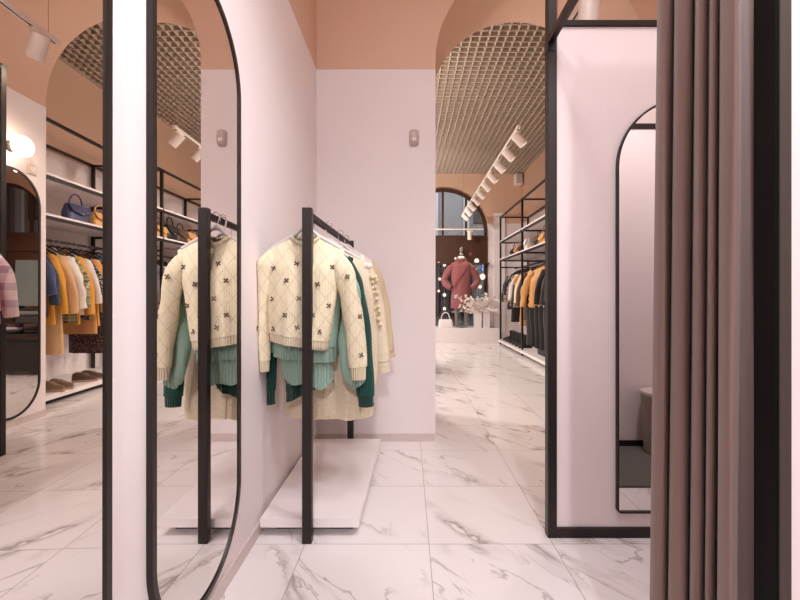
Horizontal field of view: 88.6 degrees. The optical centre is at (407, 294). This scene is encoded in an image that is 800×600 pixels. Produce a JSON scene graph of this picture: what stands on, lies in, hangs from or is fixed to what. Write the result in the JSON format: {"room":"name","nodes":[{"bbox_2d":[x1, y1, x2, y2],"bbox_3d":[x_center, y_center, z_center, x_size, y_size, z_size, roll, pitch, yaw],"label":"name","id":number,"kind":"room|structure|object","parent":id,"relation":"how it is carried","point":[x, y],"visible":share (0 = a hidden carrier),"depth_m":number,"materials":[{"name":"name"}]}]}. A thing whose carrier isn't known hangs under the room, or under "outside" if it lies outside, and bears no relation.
{"room":"clothing store","nodes":[
{"label":"clothing store","id":0,"kind":"room"},
{"bbox_2d":[112,0,315,599],"bbox_3d":[-0.750,-1.050,-0.100,0.120,4.300,6.380,0,0,0],"label":"wall","id":1,"kind":"structure","parent":0,"point":[274,41],"depth_m":1.73,"materials":[{"name":"paint"}]},
{"bbox_2d":[0,0,112,599],"bbox_3d":[-0.677,-0.025,0.650,0.019,2.083,0.572,0,0,-1],"label":"mirror","id":2,"kind":"object","parent":1,"relation":"attached to","point":[56,56],"visible":1,"depth_m":0.79,"materials":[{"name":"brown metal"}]},
{"bbox_2d":[146,0,240,599],"bbox_3d":[-0.681,-0.025,1.366,0.018,2.083,0.572,0,0,0],"label":"mirror","id":3,"kind":"object","parent":1,"relation":"attached to","point":[193,87],"visible":1,"depth_m":1.28,"materials":[{"name":"brown mirror"}]},
{"bbox_2d":[207,434,317,599],"bbox_3d":[-0.684,1.072,0.060,0.012,0.056,6.050,0,0,0],"label":"baseboard","id":4,"kind":"structure","parent":1,"relation":"attached to","point":[224,582],"depth_m":1.62,"materials":[{"name":"painted wood"}]},
{"bbox_2d":[220,343,649,599],"bbox_3d":[0.000,1.150,3.400,12.000,0.100,13.000,0,0,0],"label":"floor","id":5,"kind":"structure","parent":0,"point":[460,515],"depth_m":1.88,"materials":[{"name":"stone"}]},
{"bbox_2d":[260,207,380,543],"bbox_3d":[-0.432,0.356,2.378,0.480,1.487,1.140,0,0,0],"label":"clothes rack","id":6,"kind":"object","parent":5,"relation":"on","point":[328,487],"visible":0.95,"depth_m":1.94,"materials":[{"name":"brown metal"}]},
{"bbox_2d":[271,227,340,249],"bbox_3d":[-0.470,-0.291,1.890,0.320,0.185,0.018,0,0,0],"label":"hanger","id":7,"kind":"object","parent":6,"relation":"hanging from","point":[299,230],"visible":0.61,"depth_m":1.88,"materials":[{"name":"white plastic"}]},
{"bbox_2d":[257,236,366,380],"bbox_3d":[-0.437,0.057,1.889,0.501,0.665,0.151,0,0,0],"label":"knit sweater","id":8,"kind":"object","parent":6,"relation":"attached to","point":[279,270],"visible":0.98,"depth_m":1.85,"materials":[{"name":"beige fabric"}]},
{"bbox_2d":[282,245,378,420],"bbox_3d":[-0.413,0.183,2.147,0.518,0.896,0.187,0,0,0],"label":"coat","id":9,"kind":"object","parent":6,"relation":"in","point":[338,400],"visible":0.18,"depth_m":2.09,"materials":[{"name":"beige fabric"}]},
{"bbox_2d":[325,222,360,259],"bbox_3d":[-0.419,-0.278,2.150,0.340,0.212,0.018,0,0,0],"label":"hanger","id":10,"kind":"object","parent":6,"relation":"hanging from","point":[331,239],"visible":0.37,"depth_m":2.14,"materials":[{"name":"white plastic"}]},
{"bbox_2d":[337,230,368,261],"bbox_3d":[-0.401,-0.284,2.420,0.340,0.199,0.018,0,0,0],"label":"hanger","id":11,"kind":"object","parent":6,"relation":"hanging from","point":[339,242],"visible":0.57,"depth_m":2.41,"materials":[{"name":"white plastic"}]},
{"bbox_2d":[344,235,372,262],"bbox_3d":[-0.396,-0.292,2.620,0.340,0.185,0.018,0,0,0],"label":"hanger","id":12,"kind":"object","parent":6,"relation":"hanging from","point":[348,245],"visible":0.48,"depth_m":2.61,"materials":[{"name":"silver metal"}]},
{"bbox_2d":[349,250,390,372],"bbox_3d":[-0.380,0.098,2.417,0.561,0.728,0.153,0,0,0],"label":"cardigan","id":13,"kind":"object","parent":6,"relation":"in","point":[379,308],"visible":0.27,"depth_m":2.39,"materials":[{"name":"beige fabric"}]},
{"bbox_2d":[361,255,372,280],"bbox_3d":[-0.240,-0.136,2.335,0.080,0.192,0.035,0,0,0],"label":"ribbon bow","id":14,"kind":"object","parent":13,"relation":"attached to","point":[367,266],"visible":0.57,"depth_m":2.33,"materials":[{"name":"white fabric"}]},
{"bbox_2d":[372,261,394,357],"bbox_3d":[-0.372,0.064,2.617,0.586,0.690,0.136,0,0,0],"label":"cardigan","id":15,"kind":"object","parent":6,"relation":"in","point":[378,273],"visible":0.09,"depth_m":2.60,"materials":[{"name":"beige fabric"}]},
{"bbox_3d":[-0.476,-0.284,1.950,0.300,0.201,0.018,0,0,0],"label":"hanger","id":16,"kind":"object","parent":6,"relation":"hanging from","visible":0},
{"bbox_2d":[270,279,364,389],"bbox_3d":[-0.445,0.094,1.946,0.482,0.703,0.167,0,0,0],"label":"knit sweater","id":17,"kind":"object","parent":16,"relation":"hanging from","point":[290,357],"visible":0.3,"depth_m":1.91,"materials":[{"name":"teal fabric"}]},
{"bbox_3d":[-0.451,-0.278,2.010,0.320,0.213,0.018,0,0,0],"label":"hanger","id":18,"kind":"object","parent":6,"relation":"hanging from","visible":0},
{"bbox_2d":[267,255,374,407],"bbox_3d":[-0.424,0.148,2.006,0.523,0.797,0.131,0,0,0],"label":"knit sweater","id":19,"kind":"object","parent":18,"relation":"hanging from","point":[365,392],"visible":0.15,"depth_m":1.99,"materials":[{"name":"teal fabric"}]},
{"bbox_2d":[498,179,544,365],"bbox_3d":[2.375,-0.325,6.565,0.710,2.850,5.245,0,0,0],"label":"shelving unit","id":20,"kind":"object","parent":5,"relation":"on","point":[538,250],"visible":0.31,"depth_m":7.45,"materials":[{"name":"brown metal"}]},
{"bbox_2d":[503,330,514,340],"bbox_3d":[2.190,0.880,8.910,0.260,0.220,0.092,0,0,0],"label":"boot","id":21,"kind":"object","parent":20,"relation":"on","point":[510,331],"visible":0.5,"depth_m":8.88,"materials":[{"name":"leather"}]},
{"bbox_2d":[506,331,517,341],"bbox_3d":[2.190,0.880,8.660,0.260,0.220,0.092,0,0,0],"label":"boot","id":22,"kind":"object","parent":20,"relation":"on","point":[513,332],"visible":0.57,"depth_m":8.63,"materials":[{"name":"leather"}]},
{"bbox_2d":[508,332,520,342],"bbox_3d":[2.190,0.880,8.410,0.260,0.220,0.092,0,0,0],"label":"boot","id":23,"kind":"object","parent":20,"relation":"on","point":[516,333],"visible":0.57,"depth_m":8.38,"materials":[{"name":"leather"}]},
{"bbox_2d":[512,333,523,344],"bbox_3d":[2.190,0.880,8.160,0.260,0.220,0.092,0,0,0],"label":"boot","id":24,"kind":"object","parent":20,"relation":"on","point":[519,340],"visible":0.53,"depth_m":8.14,"materials":[{"name":"leather"}]},
{"bbox_2d":[515,335,526,346],"bbox_3d":[2.190,0.880,7.910,0.260,0.220,0.092,0,0,0],"label":"boot","id":25,"kind":"object","parent":20,"relation":"on","point":[524,336],"visible":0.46,"depth_m":7.88,"materials":[{"name":"leather"}]},
{"bbox_2d":[518,336,531,347],"bbox_3d":[2.190,0.880,7.660,0.260,0.220,0.092,0,0,0],"label":"boot","id":26,"kind":"object","parent":20,"relation":"on","point":[524,344],"visible":0.48,"depth_m":7.63,"materials":[{"name":"leather"}]},
{"bbox_2d":[523,232,531,248],"bbox_3d":[2.250,-0.999,7.720,0.149,0.398,0.160,0,0,0],"label":"handbag","id":27,"kind":"object","parent":20,"relation":"on","point":[527,243],"visible":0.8,"depth_m":7.65,"materials":[{"name":"white leather"}]},
{"bbox_2d":[532,230,540,244],"bbox_3d":[2.250,-0.960,7.080,0.149,0.319,0.259,0,0,0],"label":"handbag","id":28,"kind":"object","parent":20,"relation":"on","point":[535,241],"visible":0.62,"depth_m":7.04,"materials":[{"name":"brown leather"}]},
{"bbox_2d":[537,225,544,242],"bbox_3d":[2.250,-0.980,6.780,0.149,0.359,0.299,0,0,0],"label":"handbag","id":29,"kind":"object","parent":20,"relation":"on","point":[541,238],"visible":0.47,"depth_m":6.77,"materials":[{"name":"orange leather"}]},
{"bbox_2d":[537,348,544,356],"bbox_3d":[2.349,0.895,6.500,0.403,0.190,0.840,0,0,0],"label":"shoe","id":30,"kind":"object","parent":20,"relation":"on","point":[540,352],"visible":0.03,"depth_m":6.70,"materials":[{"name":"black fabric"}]},
{"bbox_3d":[2.400,-0.515,6.220,0.350,0.205,0.073,0,0,0],"label":"hanger","id":31,"kind":"object","parent":20,"relation":"hanging from","visible":0},
{"bbox_2d":[539,277,544,304],"bbox_3d":[2.399,-0.157,6.218,0.789,0.704,0.116,0,0,10],"label":"jacket","id":32,"kind":"object","parent":31,"relation":"hanging from","point":[541,302],"visible":0.09,"depth_m":6.23,"materials":[{"name":"grey fabric"}]},
{"bbox_3d":[2.400,-0.515,6.580,0.352,0.205,0.041,0,0,0],"label":"hanger","id":33,"kind":"object","parent":20,"relation":"hanging from","visible":0},
{"bbox_2d":[534,269,544,305],"bbox_3d":[2.398,-0.147,6.575,0.790,0.724,0.111,0,0,-4],"label":"jacket","id":34,"kind":"object","parent":33,"relation":"hanging from","point":[537,293],"visible":0.19,"depth_m":6.52,"materials":[{"name":"black fabric"}]},
{"bbox_3d":[2.400,-0.515,8.060,0.350,0.205,0.078,0,0,0],"label":"hanger","id":35,"kind":"object","parent":20,"relation":"hanging from","visible":0},
{"bbox_2d":[512,274,518,302],"bbox_3d":[2.400,-0.133,8.058,0.788,0.697,0.117,0,0,-11],"label":"jacket","id":36,"kind":"object","parent":35,"relation":"hanging from","point":[513,287],"visible":0.07,"depth_m":7.96,"materials":[{"name":"grey fabric"}]},
{"bbox_3d":[2.400,-0.515,8.740,0.352,0.205,0.051,0,0,0],"label":"hanger","id":37,"kind":"object","parent":20,"relation":"hanging from","visible":0},
{"bbox_2d":[503,275,511,305],"bbox_3d":[2.401,-0.123,8.736,0.792,0.717,0.116,0,0,-7],"label":"jacket","id":38,"kind":"object","parent":37,"relation":"hanging from","point":[504,296],"visible":0.11,"depth_m":8.68,"materials":[{"name":"grey fabric"}]},
{"bbox_3d":[2.300,-0.515,6.860,0.348,0.205,0.201,0,0,0],"label":"hanger","id":39,"kind":"object","parent":20,"relation":"hanging from","visible":0},
{"bbox_2d":[520,265,544,307],"bbox_3d":[2.296,-0.145,6.854,0.841,0.720,0.243,0,0,29],"label":"jacket","id":40,"kind":"object","parent":39,"relation":"hanging from","point":[530,281],"visible":0.41,"depth_m":6.93,"materials":[{"name":"orange fabric"}]},
{"bbox_3d":[2.400,-0.515,8.220,0.352,0.205,0.028,0,0,0],"label":"hanger","id":41,"kind":"object","parent":20,"relation":"hanging from","visible":0},
{"bbox_2d":[508,273,520,299],"bbox_3d":[2.404,-0.153,8.218,0.794,0.657,0.105,0,0,2],"label":"shirt","id":42,"kind":"object","parent":41,"relation":"hanging from","point":[511,283],"visible":0.11,"depth_m":8.19,"materials":[{"name":"white fabric"}]},
{"bbox_3d":[2.400,-0.515,7.920,0.352,0.205,0.047,0,0,0],"label":"hanger","id":43,"kind":"object","parent":20,"relation":"hanging from","visible":0},
{"bbox_2d":[513,274,525,325],"bbox_3d":[2.397,0.057,7.917,0.783,1.077,0.115,0,0,-6],"label":"dress","id":44,"kind":"object","parent":43,"relation":"hanging from","point":[516,278],"visible":0.2,"depth_m":7.88,"materials":[{"name":"fabric"}]},
{"bbox_3d":[2.240,0.145,6.420,0.288,0.100,0.124,0,0,0],"label":"hanger","id":45,"kind":"object","parent":20,"relation":"hanging from","visible":0},
{"bbox_2d":[538,306,543,350],"bbox_3d":[2.240,0.520,6.420,0.376,0.700,0.106,0,0,19],"label":"trousers","id":46,"kind":"object","parent":45,"relation":"hanging from","point":[540,313],"visible":0.22,"depth_m":6.43,"materials":[{"name":"black fabric"}]},
{"bbox_3d":[2.240,0.145,6.660,0.285,0.100,0.132,0,0,0],"label":"hanger","id":47,"kind":"object","parent":20,"relation":"hanging from","visible":0},
{"bbox_2d":[534,305,541,348],"bbox_3d":[2.240,0.520,6.660,0.376,0.700,0.106,0,0,21],"label":"trousers","id":48,"kind":"object","parent":47,"relation":"hanging from","point":[536,309],"visible":0.3,"depth_m":6.67,"materials":[{"name":"black fabric"}]},
{"bbox_3d":[2.240,0.145,6.900,0.294,0.100,0.107,0,0,0],"label":"hanger","id":49,"kind":"object","parent":20,"relation":"hanging from","visible":0},
{"bbox_2d":[529,307,534,346],"bbox_3d":[2.240,0.520,6.901,0.376,0.700,0.106,0,0,14],"label":"trousers","id":50,"kind":"object","parent":49,"relation":"hanging from","point":[531,311],"visible":0.27,"depth_m":6.90,"materials":[{"name":"black fabric"}]},
{"bbox_3d":[2.240,0.145,7.140,0.296,0.100,0.100,0,0,0],"label":"hanger","id":51,"kind":"object","parent":20,"relation":"hanging from","visible":0},
{"bbox_2d":[525,307,530,344],"bbox_3d":[2.240,0.520,7.141,0.376,0.700,0.106,0,0,12],"label":"trousers","id":52,"kind":"object","parent":51,"relation":"hanging from","point":[527,309],"visible":0.16,"depth_m":7.14,"materials":[{"name":"grey fabric"}]},
{"bbox_3d":[2.400,-0.515,7.060,0.352,0.205,0.024,0,0,0],"label":"hanger","id":53,"kind":"object","parent":20,"relation":"hanging from","visible":0},
{"bbox_2d":[526,289,529,306],"bbox_3d":[2.396,-0.107,7.057,0.785,0.804,0.115,0,0,0],"label":"coat","id":54,"kind":"object","parent":53,"relation":"hanging from","point":[527,298],"visible":0.02,"depth_m":7.02,"materials":[{"name":"grey fabric"}]},
{"bbox_3d":[2.400,-0.515,7.620,0.352,0.205,0.050,0,0,0],"label":"hanger","id":55,"kind":"object","parent":20,"relation":"hanging from","visible":0},
{"bbox_2d":[516,268,534,319],"bbox_3d":[2.400,-0.022,7.615,0.792,0.974,0.116,0,0,4],"label":"coat","id":56,"kind":"object","parent":55,"relation":"hanging from","point":[518,296],"visible":0.18,"depth_m":7.61,"materials":[{"name":"brown fabric"}]},
{"bbox_3d":[2.400,-0.515,7.800,0.352,0.205,0.021,0,0,0],"label":"hanger","id":57,"kind":"object","parent":20,"relation":"hanging from","visible":0},
{"bbox_2d":[514,268,530,302],"bbox_3d":[2.405,-0.137,7.798,0.793,0.744,0.117,0,0,0],"label":"coat","id":58,"kind":"object","parent":57,"relation":"hanging from","point":[518,281],"visible":0.08,"depth_m":7.76,"materials":[{"name":"beige fabric"}]},
{"bbox_3d":[2.400,-0.515,8.400,0.351,0.205,0.062,0,0,0],"label":"hanger","id":59,"kind":"object","parent":20,"relation":"hanging from","visible":0},
{"bbox_2d":[506,275,519,307],"bbox_3d":[2.398,-0.127,8.396,0.791,0.764,0.111,0,0,7],"label":"coat","id":60,"kind":"object","parent":59,"relation":"hanging from","point":[513,276],"visible":0.16,"depth_m":8.40,"materials":[{"name":"grey fabric"}]},
{"bbox_3d":[2.400,-0.515,8.920,0.351,0.205,0.065,0,0,0],"label":"hanger","id":61,"kind":"object","parent":20,"relation":"hanging from","visible":0},
{"bbox_2d":[501,272,515,309],"bbox_3d":[2.397,-0.097,8.916,0.786,0.824,0.114,0,0,-9],"label":"coat","id":62,"kind":"object","parent":61,"relation":"hanging from","point":[508,306],"visible":0.17,"depth_m":8.87,"materials":[{"name":"grey fabric"}]},
{"bbox_2d":[545,0,656,537],"bbox_3d":[1.341,-0.275,1.874,1.417,2.750,0.042,0,0,0],"label":"wall","id":63,"kind":"structure","parent":5,"relation":"on","point":[600,75],"depth_m":1.86,"materials":[{"name":"white paint"}]},
{"bbox_2d":[544,0,577,55],"bbox_3d":[0.645,-1.136,1.300,0.030,0.062,1.200,0,0,0],"label":"rail","id":64,"kind":"object","parent":63,"relation":"attached to","point":[569,6],"visible":0.95,"depth_m":1.74,"materials":[{"name":"black metal"}]},
{"bbox_2d":[615,105,655,513],"bbox_3d":[1.258,0.048,1.855,0.630,1.875,0.017,0,0,0],"label":"mirror","id":65,"kind":"object","parent":63,"relation":"attached to","point":[635,159],"visible":0.38,"depth_m":1.85,"materials":[{"name":"brown mirror"}]},
{"bbox_2d":[754,0,799,599],"bbox_3d":[1.339,-0.090,0.720,1.423,2.380,0.050,0,0,0],"label":"wall","id":66,"kind":"structure","parent":5,"relation":"on","point":[776,22],"depth_m":0.70,"materials":[{"name":"paint"}]},
{"bbox_2d":[650,0,753,599],"bbox_3d":[0.717,-0.025,0.936,0.189,2.190,0.387,0,0,7],"label":"curtain","id":67,"kind":"object","parent":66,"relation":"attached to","point":[702,527],"visible":0.93,"depth_m":0.90,"materials":[{"name":"brown fabric"}]},
{"bbox_2d":[435,229,483,229],"bbox_3d":[0.850,-1.519,9.500,1.800,0.034,0.034,0,0,0],"label":"track","id":68,"kind":"object","parent":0,"point":[435,229],"visible":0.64,"depth_m":9.48,"materials":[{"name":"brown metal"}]},
{"bbox_2d":[467,230,472,239],"bbox_3d":[1.430,-1.388,9.503,0.140,0.211,0.109,0,0,0],"label":"track spotlight","id":69,"kind":"object","parent":68,"relation":"attached to","point":[468,231],"visible":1,"depth_m":9.46,"materials":[{"name":"white metal"}]},
{"bbox_2d":[435,174,521,336],"bbox_3d":[-1.230,-1.100,9.925,8.140,4.400,0.350,0,0,0],"label":"wall","id":70,"kind":"structure","parent":0,"point":[503,195],"depth_m":9.75,"materials":[{"name":"paint"}]},
{"bbox_2d":[435,188,489,297],"bbox_3d":[0.860,-0.910,9.770,2.120,3.340,0.340,0,0,0],"label":"window","id":71,"kind":"structure","parent":70,"relation":"in","point":[447,247],"depth_m":9.83,"materials":[{"name":"brown wood"}]},
{"bbox_2d":[480,265,484,279],"bbox_3d":[1.784,-0.550,9.820,0.134,0.370,0.107,0,0,0],"label":"bauble","id":72,"kind":"object","parent":71,"relation":"hanging from","point":[482,276],"visible":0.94,"depth_m":9.79,"materials":[{"name":"white plastic"}]},
{"bbox_2d":[435,326,499,342],"bbox_3d":[0.960,0.930,9.750,2.360,0.340,0.700,0,0,0],"label":"display platform","id":73,"kind":"object","parent":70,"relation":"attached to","point":[470,334],"depth_m":9.40,"materials":[{"name":"white paint"}]},
{"bbox_2d":[438,312,452,327],"bbox_3d":[0.878,0.578,9.580,0.339,0.364,0.129,0,0,0],"label":"handbag","id":74,"kind":"object","parent":73,"relation":"on","point":[443,323],"visible":1,"depth_m":9.53,"materials":[{"name":"white leather"}]},
{"bbox_2d":[441,247,480,327],"bbox_3d":[1.245,-0.180,9.620,0.934,1.880,0.340,0,0,-3],"label":"mannequin","id":75,"kind":"object","parent":73,"relation":"on","point":[461,271],"visible":0.96,"depth_m":9.52},
{"bbox_2d":[473,311,481,327],"bbox_3d":[1.610,0.560,9.500,0.170,0.400,0.170,0,0,0],"label":"planter","id":76,"kind":"object","parent":73,"relation":"on","point":[477,319],"visible":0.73,"depth_m":9.42,"materials":[{"name":"white ceramic"}]},
{"bbox_2d":[482,311,489,327],"bbox_3d":[1.809,0.545,9.520,0.170,0.430,0.170,0,0,0],"label":"planter","id":77,"kind":"object","parent":73,"relation":"on","point":[485,315],"visible":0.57,"depth_m":9.44,"materials":[{"name":"white ceramic"}]},
{"bbox_2d":[452,293,499,314],"bbox_3d":[1.599,0.198,9.477,1.133,0.522,0.827,0,0,42],"label":"branch arrangement","id":78,"kind":"object","parent":77,"relation":"in","point":[477,305],"visible":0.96,"depth_m":9.39,"materials":[{"name":"white plant"}]},
{"bbox_2d":[493,213,504,338],"bbox_3d":[2.160,-0.420,9.720,0.260,3.040,0.060,0,0,0],"label":"trim","id":79,"kind":"structure","parent":70,"relation":"attached to","point":[496,216],"depth_m":9.69,"materials":[{"name":"white paint"}]},
{"bbox_2d":[514,173,522,185],"bbox_3d":[2.599,-2.720,9.658,0.170,0.270,0.195,0,0,0],"label":"loudspeaker","id":80,"kind":"object","parent":70,"relation":"attached to","point":[518,177],"visible":1,"depth_m":9.56,"materials":[{"name":"grey plastic"}]},
{"bbox_2d":[516,173,521,182],"bbox_3d":[2.599,-2.720,9.566,0.140,0.230,0.012,0,0,0],"label":"grille","id":81,"kind":"object","parent":80,"relation":"attached to","point":[518,175],"depth_m":9.56,"materials":[{"name":"grey plastic"}]},
{"bbox_2d":[316,0,656,433],"bbox_3d":[1.095,-1.050,3.470,3.810,4.300,0.760,0,0,0],"label":"wall","id":82,"kind":"structure","parent":0,"point":[378,62],"depth_m":3.09,"materials":[{"name":"paint"}]},
{"bbox_2d":[318,434,434,441],"bbox_3d":[-0.241,1.072,3.084,0.885,0.056,0.012,0,0,0],"label":"baseboard","id":83,"kind":"structure","parent":82,"relation":"attached to","point":[384,437],"depth_m":3.08,"materials":[{"name":"paint"}]},
{"bbox_2d":[409,129,418,145],"bbox_3d":[0.045,-1.182,3.067,0.074,0.116,0.046,0,0,0],"label":"detector","id":84,"kind":"object","parent":82,"relation":"attached to","point":[413,134],"visible":1,"depth_m":3.06,"materials":[{"name":"grey plastic"}]},
{"bbox_2d":[435,22,544,173],"bbox_3d":[-1.243,-2.905,6.800,7.926,0.055,5.900,0,0,0],"label":"grid","id":85,"kind":"object","parent":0,"point":[483,91],"visible":0.2,"depth_m":6.14,"materials":[{"name":"beige metal"}]},
{"bbox_2d":[462,25,544,42],"bbox_3d":[-1.200,-3.350,6.900,8.200,0.100,6.400,0,0,0],"label":"ceiling slab","id":86,"kind":"structure","parent":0,"point":[493,25],"depth_m":5.13,"materials":[{"name":"brown paint"}]},
{"bbox_2d":[462,125,520,213],"bbox_3d":[1.215,-2.536,6.775,0.034,1.528,4.550,0,0,0],"label":"track","id":87,"kind":"object","parent":86,"relation":"hanging from","point":[518,127],"visible":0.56,"depth_m":5.50,"materials":[{"name":"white metal"}]},
{"bbox_2d":[461,213,468,220],"bbox_3d":[1.244,-1.692,8.895,0.180,0.182,0.140,0,0,0],"label":"track spotlight","id":88,"kind":"object","parent":87,"relation":"attached to","point":[465,217],"visible":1,"depth_m":8.85,"materials":[{"name":"white metal"}]},
{"bbox_2d":[464,208,472,216],"bbox_3d":[1.245,-1.698,8.420,0.180,0.182,0.140,0,0,0],"label":"track spotlight","id":89,"kind":"object","parent":87,"relation":"attached to","point":[467,211],"visible":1,"depth_m":8.38,"materials":[{"name":"white metal"}]},
{"bbox_2d":[468,202,476,211],"bbox_3d":[1.246,-1.704,7.945,0.180,0.182,0.140,0,0,0],"label":"track spotlight","id":90,"kind":"object","parent":87,"relation":"attached to","point":[471,206],"visible":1,"depth_m":7.90,"materials":[{"name":"white metal"}]},
{"bbox_2d":[472,196,480,205],"bbox_3d":[1.247,-1.710,7.470,0.180,0.182,0.140,0,0,0],"label":"track spotlight","id":91,"kind":"object","parent":87,"relation":"attached to","point":[475,199],"visible":1,"depth_m":7.43,"materials":[{"name":"white metal"}]},
{"bbox_2d":[476,188,485,199],"bbox_3d":[1.248,-1.716,6.995,0.180,0.182,0.140,0,0,0],"label":"track spotlight","id":92,"kind":"object","parent":87,"relation":"attached to","point":[480,193],"visible":1,"depth_m":6.95,"materials":[{"name":"white metal"}]},
{"bbox_2d":[481,180,491,191],"bbox_3d":[1.249,-1.722,6.520,0.180,0.182,0.140,0,0,0],"label":"track spotlight","id":93,"kind":"object","parent":87,"relation":"attached to","point":[485,185],"visible":1,"depth_m":6.48,"materials":[{"name":"white metal"}]},
{"bbox_2d":[487,170,498,183],"bbox_3d":[1.250,-1.728,6.045,0.180,0.182,0.140,0,0,0],"label":"track spotlight","id":94,"kind":"object","parent":87,"relation":"attached to","point":[491,176],"visible":1,"depth_m":6.00,"materials":[{"name":"white metal"}]},
{"bbox_2d":[493,159,506,173],"bbox_3d":[1.251,-1.734,5.570,0.180,0.182,0.140,0,0,0],"label":"track spotlight","id":95,"kind":"object","parent":87,"relation":"attached to","point":[498,165],"visible":1,"depth_m":5.53,"materials":[{"name":"white metal"}]},
{"bbox_2d":[501,146,515,161],"bbox_3d":[1.252,-1.740,5.095,0.180,0.182,0.140,0,0,0],"label":"track spotlight","id":96,"kind":"object","parent":87,"relation":"attached to","point":[506,153],"visible":1,"depth_m":5.05,"materials":[{"name":"white metal"}]},
{"bbox_2d":[511,130,526,147],"bbox_3d":[1.253,-1.746,4.620,0.180,0.182,0.140,0,0,0],"label":"track spotlight","id":97,"kind":"object","parent":87,"relation":"attached to","point":[517,137],"visible":1,"depth_m":4.58,"materials":[{"name":"white metal"}]},
{"bbox_2d":[522,150,544,334],"bbox_3d":[2.780,-1.100,6.900,0.120,4.400,6.200,0,0,0],"label":"wall","id":98,"kind":"structure","parent":0,"point":[534,174],"depth_m":8.81,"materials":[{"name":"paint"}]},
{"bbox_3d":[0.650,-3.250,0.100,3.000,0.100,6.600,0,0,0],"label":"ceiling","id":99,"kind":"structure","parent":0,"visible":0},
{"bbox_2d":[557,0,578,19],"bbox_3d":[1.085,-2.501,2.305,0.034,1.398,1.510,0,0,0],"label":"track","id":100,"kind":"object","parent":99,"relation":"hanging from","point":[574,15],"visible":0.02,"depth_m":2.66,"materials":[{"name":"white metal"}]},
{"bbox_2d":[577,0,600,19],"bbox_3d":[1.082,-1.702,2.455,0.122,0.205,0.140,0,0,-39],"label":"track spotlight","id":101,"kind":"object","parent":100,"relation":"attached to","point":[587,9],"visible":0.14,"depth_m":2.41,"materials":[{"name":"metal"}]},
{"bbox_3d":[2.240,0.145,6.200,0.288,0.100,0.123,0,0,0],"label":"hanger","id":102,"kind":"object","parent":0,"visible":0},
{"bbox_2d":[543,306,544,351],"bbox_3d":[2.240,0.520,6.200,0.376,0.700,0.106,0,0,18],"label":"trousers","id":103,"kind":"object","parent":102,"relation":"hanging from","point":[544,306],"visible":0.13,"depth_m":6.24,"materials":[{"name":"grey fabric"}]},
{"bbox_3d":[2.400,-0.515,8.560,0.350,0.205,0.076,0,0,0],"label":"hanger","id":104,"kind":"object","parent":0,"visible":0},
{"bbox_2d":[504,275,519,321],"bbox_3d":[2.402,0.042,8.561,0.792,1.047,0.112,0,0,9],"label":"coat","id":105,"kind":"object","parent":104,"relation":"hanging from","point":[515,312],"visible":0.2,"depth_m":8.55,"materials":[{"name":"black fabric"}]},
{"label":"outside","id":106,"kind":"structure","parent":0,"visible":0},
{"bbox_3d":[-1.500,1.200,14.500,26.000,0.120,9.000,0,0,0],"label":"ground","id":107,"kind":"structure","parent":106,"visible":0},
{"bbox_2d":[435,192,483,324],"bbox_3d":[-1.000,-2.900,15.375,24.000,8.000,0.850,0,0,0],"label":"building","id":108,"kind":"structure","parent":107,"relation":"on","point":[454,204],"depth_m":15.20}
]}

